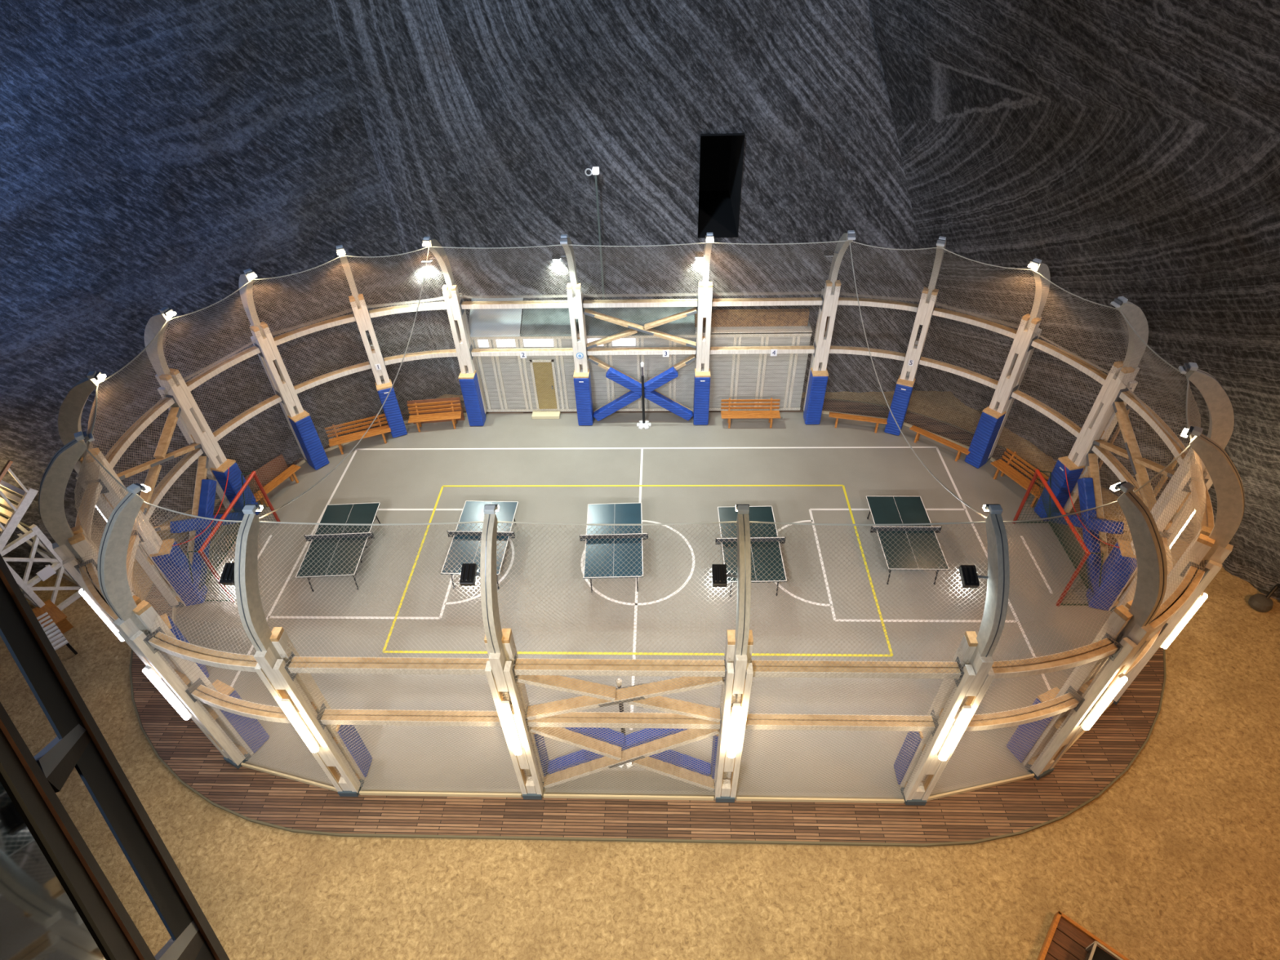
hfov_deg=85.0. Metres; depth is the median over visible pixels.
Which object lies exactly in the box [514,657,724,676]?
beam
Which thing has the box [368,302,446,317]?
beam
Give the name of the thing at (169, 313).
spotlight
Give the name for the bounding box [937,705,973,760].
lamp
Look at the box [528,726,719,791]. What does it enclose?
brace
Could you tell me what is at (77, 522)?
beam
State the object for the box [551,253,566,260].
floodlight
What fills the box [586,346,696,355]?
beam
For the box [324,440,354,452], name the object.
kickboard
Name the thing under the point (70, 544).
post
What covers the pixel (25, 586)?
stair tower
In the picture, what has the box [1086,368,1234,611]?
post
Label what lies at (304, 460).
kickboard
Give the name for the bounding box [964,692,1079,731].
beam
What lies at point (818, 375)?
post
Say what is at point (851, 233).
spotlight
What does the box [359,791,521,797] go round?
kickboard
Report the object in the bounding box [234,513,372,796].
post
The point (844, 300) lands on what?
beam
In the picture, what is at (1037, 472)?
goal
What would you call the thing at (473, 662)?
beam
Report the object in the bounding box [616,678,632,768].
pole
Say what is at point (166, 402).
beam
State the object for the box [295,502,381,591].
table
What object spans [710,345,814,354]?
beam
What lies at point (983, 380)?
beam
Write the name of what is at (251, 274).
spotlight
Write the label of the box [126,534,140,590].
beam
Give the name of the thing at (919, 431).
bench
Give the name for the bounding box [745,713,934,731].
beam
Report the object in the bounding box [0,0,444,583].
wall
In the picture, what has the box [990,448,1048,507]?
bench
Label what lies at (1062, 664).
beam
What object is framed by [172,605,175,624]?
kickboard
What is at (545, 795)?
kickboard
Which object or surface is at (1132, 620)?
post
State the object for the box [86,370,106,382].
spotlight
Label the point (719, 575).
floodlight
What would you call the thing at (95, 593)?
beam
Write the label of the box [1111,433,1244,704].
post
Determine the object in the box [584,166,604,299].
lamp pole
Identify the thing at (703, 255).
floodlight
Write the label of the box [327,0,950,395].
wall
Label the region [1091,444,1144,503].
beam
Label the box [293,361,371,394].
beam
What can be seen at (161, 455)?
brace
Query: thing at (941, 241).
spotlight
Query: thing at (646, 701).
brace
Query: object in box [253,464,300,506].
bench
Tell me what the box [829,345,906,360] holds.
beam
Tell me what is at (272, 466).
board
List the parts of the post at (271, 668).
joint plate, joint plate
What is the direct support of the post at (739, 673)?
on the floor
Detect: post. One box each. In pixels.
[38,439,208,677]
[57,377,207,607]
[97,491,269,768]
[144,312,260,514]
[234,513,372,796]
[238,273,329,470]
[338,247,407,437]
[425,239,486,426]
[480,513,549,799]
[561,236,593,425]
[693,235,712,425]
[711,514,753,802]
[803,232,853,424]
[884,240,946,435]
[893,513,1009,805]
[964,262,1050,468]
[1006,490,1167,780]
[1034,301,1148,521]
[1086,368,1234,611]
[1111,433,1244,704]
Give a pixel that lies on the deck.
(1104, 751)
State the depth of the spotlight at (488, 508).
10.83 m
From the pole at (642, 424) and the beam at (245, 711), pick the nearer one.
the beam at (245, 711)
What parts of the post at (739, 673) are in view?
joint plate, joint plate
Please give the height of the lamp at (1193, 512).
1.660 m
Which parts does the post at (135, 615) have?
joint plate, joint plate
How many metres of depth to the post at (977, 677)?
11.28 m
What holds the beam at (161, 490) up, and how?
attached to the post at (191, 418)
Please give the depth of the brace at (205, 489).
18.84 m
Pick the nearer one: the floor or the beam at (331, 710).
the beam at (331, 710)
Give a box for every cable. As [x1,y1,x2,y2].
[258,247,429,519]
[848,240,986,518]
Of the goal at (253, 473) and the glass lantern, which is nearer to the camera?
the glass lantern
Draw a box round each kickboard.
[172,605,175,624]
[208,524,226,551]
[240,762,337,791]
[295,458,306,466]
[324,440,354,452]
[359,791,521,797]
[403,412,466,423]
[543,793,713,800]
[736,796,904,803]
[822,410,887,418]
[902,422,969,448]
[927,773,1035,800]
[1066,700,1113,751]
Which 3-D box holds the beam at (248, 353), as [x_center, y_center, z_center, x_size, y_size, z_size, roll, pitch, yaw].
[-11.468,-3.053,19.089,0.334,0.150,2.378,19,45,22]
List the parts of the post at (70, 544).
joint plate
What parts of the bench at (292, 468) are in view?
leg, leg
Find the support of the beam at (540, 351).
attached to the post at (469, 381)
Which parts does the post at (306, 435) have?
joint plate, joint plate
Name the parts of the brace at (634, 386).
plate, plate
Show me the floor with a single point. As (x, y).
(679, 470)
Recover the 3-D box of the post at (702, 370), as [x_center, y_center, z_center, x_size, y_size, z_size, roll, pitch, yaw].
[1.979,-4.455,21.498,0.500,6.778,1.439,0,41,2]
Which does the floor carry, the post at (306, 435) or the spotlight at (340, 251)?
the post at (306, 435)
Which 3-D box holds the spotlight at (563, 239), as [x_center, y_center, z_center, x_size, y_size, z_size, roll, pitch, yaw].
[-2.050,-6.490,18.826,0.200,0.170,0.240,0,41,2]
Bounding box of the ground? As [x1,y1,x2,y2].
[0,391,1279,959]
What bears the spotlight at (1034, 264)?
attached to the post at (991, 423)
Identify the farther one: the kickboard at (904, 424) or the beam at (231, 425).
the kickboard at (904, 424)
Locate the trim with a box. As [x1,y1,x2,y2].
[128,397,1166,846]
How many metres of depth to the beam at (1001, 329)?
19.87 m
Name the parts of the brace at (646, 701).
steel plate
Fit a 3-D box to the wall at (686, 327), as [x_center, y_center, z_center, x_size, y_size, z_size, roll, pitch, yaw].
[-0.008,-4.142,23.509,11.000,3.760,1.300,0,41,2]
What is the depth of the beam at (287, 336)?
20.59 m
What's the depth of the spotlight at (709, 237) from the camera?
18.63 m
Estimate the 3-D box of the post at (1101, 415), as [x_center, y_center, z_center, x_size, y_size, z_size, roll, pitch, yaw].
[11.425,-1.515,17.778,1.439,6.778,0.500,-10,42,-9]
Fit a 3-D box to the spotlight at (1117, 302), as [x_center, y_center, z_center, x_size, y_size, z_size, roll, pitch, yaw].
[10.588,-3.934,15.417,0.240,0.170,0.200,-10,42,-9]
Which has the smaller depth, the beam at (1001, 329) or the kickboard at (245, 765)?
the kickboard at (245, 765)
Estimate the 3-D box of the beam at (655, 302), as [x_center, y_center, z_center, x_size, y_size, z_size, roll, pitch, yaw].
[0.007,-5.392,21.300,3.478,0.150,0.229,0,41,2]
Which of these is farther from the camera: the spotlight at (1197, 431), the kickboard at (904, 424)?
the kickboard at (904, 424)
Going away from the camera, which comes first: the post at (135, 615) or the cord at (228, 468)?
the post at (135, 615)
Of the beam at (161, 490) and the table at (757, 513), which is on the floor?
the table at (757, 513)
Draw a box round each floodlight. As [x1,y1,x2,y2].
[219,562,235,585]
[420,255,435,262]
[459,563,479,586]
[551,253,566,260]
[694,251,708,257]
[711,564,737,586]
[823,249,838,256]
[958,564,988,587]
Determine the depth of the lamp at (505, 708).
12.24 m
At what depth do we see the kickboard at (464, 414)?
24.17 m
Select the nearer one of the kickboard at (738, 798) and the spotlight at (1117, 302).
the kickboard at (738, 798)
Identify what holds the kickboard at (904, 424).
on the floor
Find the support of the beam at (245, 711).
attached to the post at (135, 615)
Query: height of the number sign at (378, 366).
0.200 m
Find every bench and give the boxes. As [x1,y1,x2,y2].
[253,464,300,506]
[324,413,391,454]
[407,400,461,431]
[720,397,780,428]
[828,412,887,433]
[909,425,969,462]
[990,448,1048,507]
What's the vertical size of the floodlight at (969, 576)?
0.244 m
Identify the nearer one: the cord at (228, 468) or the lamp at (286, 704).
the lamp at (286, 704)
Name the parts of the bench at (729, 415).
leg, leg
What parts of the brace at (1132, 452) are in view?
plate, plate, steel plate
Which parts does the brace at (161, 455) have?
plate, steel plate, plate, plate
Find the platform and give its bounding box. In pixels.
[1036,911,1128,959]
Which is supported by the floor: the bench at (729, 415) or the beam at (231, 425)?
the bench at (729, 415)
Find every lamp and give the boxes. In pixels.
[79,588,124,641]
[142,665,192,719]
[279,698,319,752]
[500,701,522,755]
[727,702,742,758]
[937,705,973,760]
[1080,673,1127,730]
[1160,591,1207,648]
[1169,511,1193,546]
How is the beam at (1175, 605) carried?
attached to the post at (1211, 545)
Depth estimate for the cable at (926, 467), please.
15.00 m
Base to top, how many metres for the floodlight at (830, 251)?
0.244 m
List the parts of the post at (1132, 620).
joint plate, joint plate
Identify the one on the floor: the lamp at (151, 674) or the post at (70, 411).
the post at (70, 411)
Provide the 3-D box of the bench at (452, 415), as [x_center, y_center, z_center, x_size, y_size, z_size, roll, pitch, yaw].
[-6.962,-2.186,23.742,1.750,0.877,0.561,-5,41,-4]
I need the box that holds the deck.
[131,399,1164,843]
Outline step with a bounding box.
[531,410,560,418]
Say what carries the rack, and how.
on the ground
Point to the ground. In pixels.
(1179, 858)
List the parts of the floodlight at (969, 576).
arm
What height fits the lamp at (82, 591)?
1.660 m
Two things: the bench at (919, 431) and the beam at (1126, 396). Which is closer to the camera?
the beam at (1126, 396)
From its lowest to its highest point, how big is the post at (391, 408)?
6.778 m
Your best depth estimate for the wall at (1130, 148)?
15.65 m
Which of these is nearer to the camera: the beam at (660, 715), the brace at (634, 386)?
the beam at (660, 715)
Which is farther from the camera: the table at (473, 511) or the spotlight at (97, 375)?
the table at (473, 511)
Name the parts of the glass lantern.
glass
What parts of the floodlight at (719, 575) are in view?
arm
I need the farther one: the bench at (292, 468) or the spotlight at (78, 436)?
the bench at (292, 468)
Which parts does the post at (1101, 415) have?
joint plate, joint plate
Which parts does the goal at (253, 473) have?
frame, post, frame, post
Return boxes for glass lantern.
[1084,940,1123,959]
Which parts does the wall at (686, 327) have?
lit pane, roof panel, lit pane, door frame, lit pane, door frame, door, door frame, lit pane, lit pane, rail, rail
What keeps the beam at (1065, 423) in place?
attached to the post at (991, 423)
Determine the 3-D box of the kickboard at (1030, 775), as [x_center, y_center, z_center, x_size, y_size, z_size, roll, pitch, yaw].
[6.911,6.238,14.180,2.376,0.100,0.040,-9,42,-7]
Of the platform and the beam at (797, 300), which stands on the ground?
the platform
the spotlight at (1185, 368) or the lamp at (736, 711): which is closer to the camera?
the lamp at (736, 711)
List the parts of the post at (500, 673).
joint plate, joint plate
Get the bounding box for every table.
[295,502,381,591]
[440,500,518,589]
[579,502,648,592]
[715,506,786,596]
[865,496,949,584]
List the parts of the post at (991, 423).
joint plate, joint plate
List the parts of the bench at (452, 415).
leg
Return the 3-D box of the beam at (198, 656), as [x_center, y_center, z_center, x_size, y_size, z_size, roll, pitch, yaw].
[-7.450,2.999,12.037,2.311,0.150,0.333,8,42,12]
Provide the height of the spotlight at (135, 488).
0.170 m
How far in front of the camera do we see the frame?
1.86 m
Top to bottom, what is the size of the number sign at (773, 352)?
0.240 m
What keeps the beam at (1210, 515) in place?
attached to the post at (1211, 545)
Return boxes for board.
[244,453,288,494]
[406,396,465,423]
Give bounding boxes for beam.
[75,482,102,537]
[78,562,118,621]
[104,396,174,468]
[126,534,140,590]
[145,448,203,519]
[147,631,257,671]
[185,345,260,391]
[191,684,290,723]
[212,394,281,441]
[273,313,355,345]
[288,656,488,675]
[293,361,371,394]
[320,709,501,726]
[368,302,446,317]
[383,349,457,364]
[461,300,568,309]
[471,347,573,355]
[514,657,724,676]
[527,711,719,728]
[582,298,697,307]
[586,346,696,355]
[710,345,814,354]
[711,297,822,306]
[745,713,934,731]
[751,660,960,679]
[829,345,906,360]
[837,297,919,311]
[919,356,998,389]
[932,307,1017,338]
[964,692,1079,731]
[991,637,1118,678]
[1010,389,1081,437]
[1031,337,1107,384]
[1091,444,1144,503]
[1119,391,1187,464]
[1124,627,1162,675]
[1149,565,1204,633]
[1161,537,1172,573]
[1188,480,1214,533]
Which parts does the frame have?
glass pane, rail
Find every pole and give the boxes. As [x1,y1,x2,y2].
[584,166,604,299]
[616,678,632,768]
[636,361,651,429]
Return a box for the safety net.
[74,240,1208,795]
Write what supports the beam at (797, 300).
attached to the post at (702, 370)
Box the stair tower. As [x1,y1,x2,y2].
[0,460,82,610]
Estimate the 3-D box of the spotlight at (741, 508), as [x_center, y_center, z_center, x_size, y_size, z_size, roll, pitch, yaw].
[1.587,0.447,10.782,0.200,0.170,0.240,0,41,2]
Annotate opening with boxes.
[697,133,744,237]
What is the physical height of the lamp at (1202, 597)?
1.660 m
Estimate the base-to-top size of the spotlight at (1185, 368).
0.170 m
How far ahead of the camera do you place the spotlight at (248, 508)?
10.98 m
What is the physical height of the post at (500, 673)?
6.784 m
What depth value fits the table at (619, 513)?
18.65 m
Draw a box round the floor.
[175,411,1112,802]
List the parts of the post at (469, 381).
joint plate, joint plate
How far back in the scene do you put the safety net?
13.04 m
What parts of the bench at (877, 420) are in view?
leg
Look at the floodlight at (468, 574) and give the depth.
10.90 m
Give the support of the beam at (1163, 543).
attached to the post at (1211, 545)
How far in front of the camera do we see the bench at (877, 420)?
23.00 m
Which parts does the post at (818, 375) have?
joint plate, joint plate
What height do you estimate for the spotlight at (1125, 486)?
0.170 m
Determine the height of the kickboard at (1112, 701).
0.100 m
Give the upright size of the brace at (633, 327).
1.316 m
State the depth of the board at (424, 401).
23.75 m
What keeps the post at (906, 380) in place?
on the floor
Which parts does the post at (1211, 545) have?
joint plate, joint plate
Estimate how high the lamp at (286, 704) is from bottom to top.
1.660 m
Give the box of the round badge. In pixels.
[576,352,583,359]
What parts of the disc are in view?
arm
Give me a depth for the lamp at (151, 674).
13.00 m
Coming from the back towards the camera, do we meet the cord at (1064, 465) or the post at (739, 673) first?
the cord at (1064, 465)
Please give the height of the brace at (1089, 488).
2.351 m
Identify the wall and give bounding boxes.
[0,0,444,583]
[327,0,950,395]
[468,297,812,412]
[868,0,1279,599]
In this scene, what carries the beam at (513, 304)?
attached to the post at (469, 381)
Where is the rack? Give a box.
[36,612,77,654]
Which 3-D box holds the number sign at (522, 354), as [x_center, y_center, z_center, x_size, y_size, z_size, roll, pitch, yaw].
[-3.751,-4.017,22.422,0.200,0.240,0.019,0,41,2]
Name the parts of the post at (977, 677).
joint plate, joint plate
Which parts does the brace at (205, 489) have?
plate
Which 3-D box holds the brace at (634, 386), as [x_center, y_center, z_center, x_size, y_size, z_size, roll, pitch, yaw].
[0.082,-3.044,23.200,3.500,2.362,0.492,0,41,2]
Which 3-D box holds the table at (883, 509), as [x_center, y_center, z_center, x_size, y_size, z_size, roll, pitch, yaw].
[7.104,1.578,18.866,1.840,0.920,2.740,0,41,2]
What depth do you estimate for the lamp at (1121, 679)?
12.35 m
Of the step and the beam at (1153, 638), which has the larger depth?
the step
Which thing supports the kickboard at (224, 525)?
on the floor
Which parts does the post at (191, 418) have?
joint plate, joint plate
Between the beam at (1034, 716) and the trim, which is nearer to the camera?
the beam at (1034, 716)
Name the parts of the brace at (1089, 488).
plate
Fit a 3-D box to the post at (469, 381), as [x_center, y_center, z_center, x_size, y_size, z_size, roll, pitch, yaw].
[-5.684,-4.441,21.785,0.500,6.778,1.439,0,41,2]
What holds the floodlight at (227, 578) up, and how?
attached to the post at (271, 668)
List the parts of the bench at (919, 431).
leg, leg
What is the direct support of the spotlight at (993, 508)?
attached to the post at (977, 677)
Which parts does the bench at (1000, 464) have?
leg, leg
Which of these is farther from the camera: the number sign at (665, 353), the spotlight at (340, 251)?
the number sign at (665, 353)
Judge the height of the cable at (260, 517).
1.522 m
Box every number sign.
[375,364,381,370]
[520,351,526,358]
[662,350,669,356]
[770,349,777,355]
[907,359,914,365]
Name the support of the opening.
in the wall at (485, 121)
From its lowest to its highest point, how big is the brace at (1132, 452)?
1.313 m
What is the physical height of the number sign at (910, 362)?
0.200 m
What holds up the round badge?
attached to the post at (582, 382)
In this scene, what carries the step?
on the floor
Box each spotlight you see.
[73,431,94,441]
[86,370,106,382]
[126,482,151,493]
[159,306,176,318]
[242,504,262,514]
[244,268,257,279]
[335,244,345,255]
[422,236,431,245]
[483,504,499,514]
[560,234,567,244]
[706,232,713,241]
[735,504,749,514]
[847,230,855,239]
[936,235,946,246]
[982,503,1003,514]
[1027,257,1041,269]
[1110,296,1128,307]
[1110,480,1134,493]
[1177,362,1198,373]
[1180,426,1203,437]
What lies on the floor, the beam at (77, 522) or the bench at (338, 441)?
the bench at (338, 441)
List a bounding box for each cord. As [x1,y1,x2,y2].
[172,467,229,546]
[1064,465,1119,547]
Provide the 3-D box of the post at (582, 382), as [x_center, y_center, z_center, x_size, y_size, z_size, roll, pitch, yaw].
[-1.941,-4.448,21.645,0.500,6.778,1.439,0,41,2]
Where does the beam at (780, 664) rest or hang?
attached to the post at (977, 677)
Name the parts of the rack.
frame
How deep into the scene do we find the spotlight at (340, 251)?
18.63 m
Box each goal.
[186,471,279,602]
[1012,469,1103,606]
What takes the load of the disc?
on the ground
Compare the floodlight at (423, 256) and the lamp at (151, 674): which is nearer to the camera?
the lamp at (151, 674)
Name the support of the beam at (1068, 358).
attached to the post at (991, 423)
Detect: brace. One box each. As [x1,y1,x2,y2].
[116,407,201,515]
[153,456,244,584]
[517,675,724,722]
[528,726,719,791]
[583,306,697,349]
[587,354,696,421]
[1050,453,1129,585]
[1093,401,1175,511]
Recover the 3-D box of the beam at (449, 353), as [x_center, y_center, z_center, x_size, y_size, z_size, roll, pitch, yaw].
[-7.035,-3.991,22.514,2.382,0.150,0.334,-8,42,-7]
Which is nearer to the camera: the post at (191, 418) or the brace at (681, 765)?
the brace at (681, 765)
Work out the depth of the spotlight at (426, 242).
18.91 m
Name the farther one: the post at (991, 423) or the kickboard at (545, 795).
the post at (991, 423)
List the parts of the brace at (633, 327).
plate, plate, steel plate, plate, plate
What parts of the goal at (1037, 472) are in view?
post, frame, post, frame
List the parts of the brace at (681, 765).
steel plate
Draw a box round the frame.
[0,553,229,959]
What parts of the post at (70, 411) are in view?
joint plate, joint plate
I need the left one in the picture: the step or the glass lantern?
the step
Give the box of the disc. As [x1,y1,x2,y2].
[1248,583,1279,612]
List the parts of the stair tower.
handrail, rail, rail, corner post, rail, rail, gusset plate, corner post, rail, rail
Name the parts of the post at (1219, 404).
joint plate, joint plate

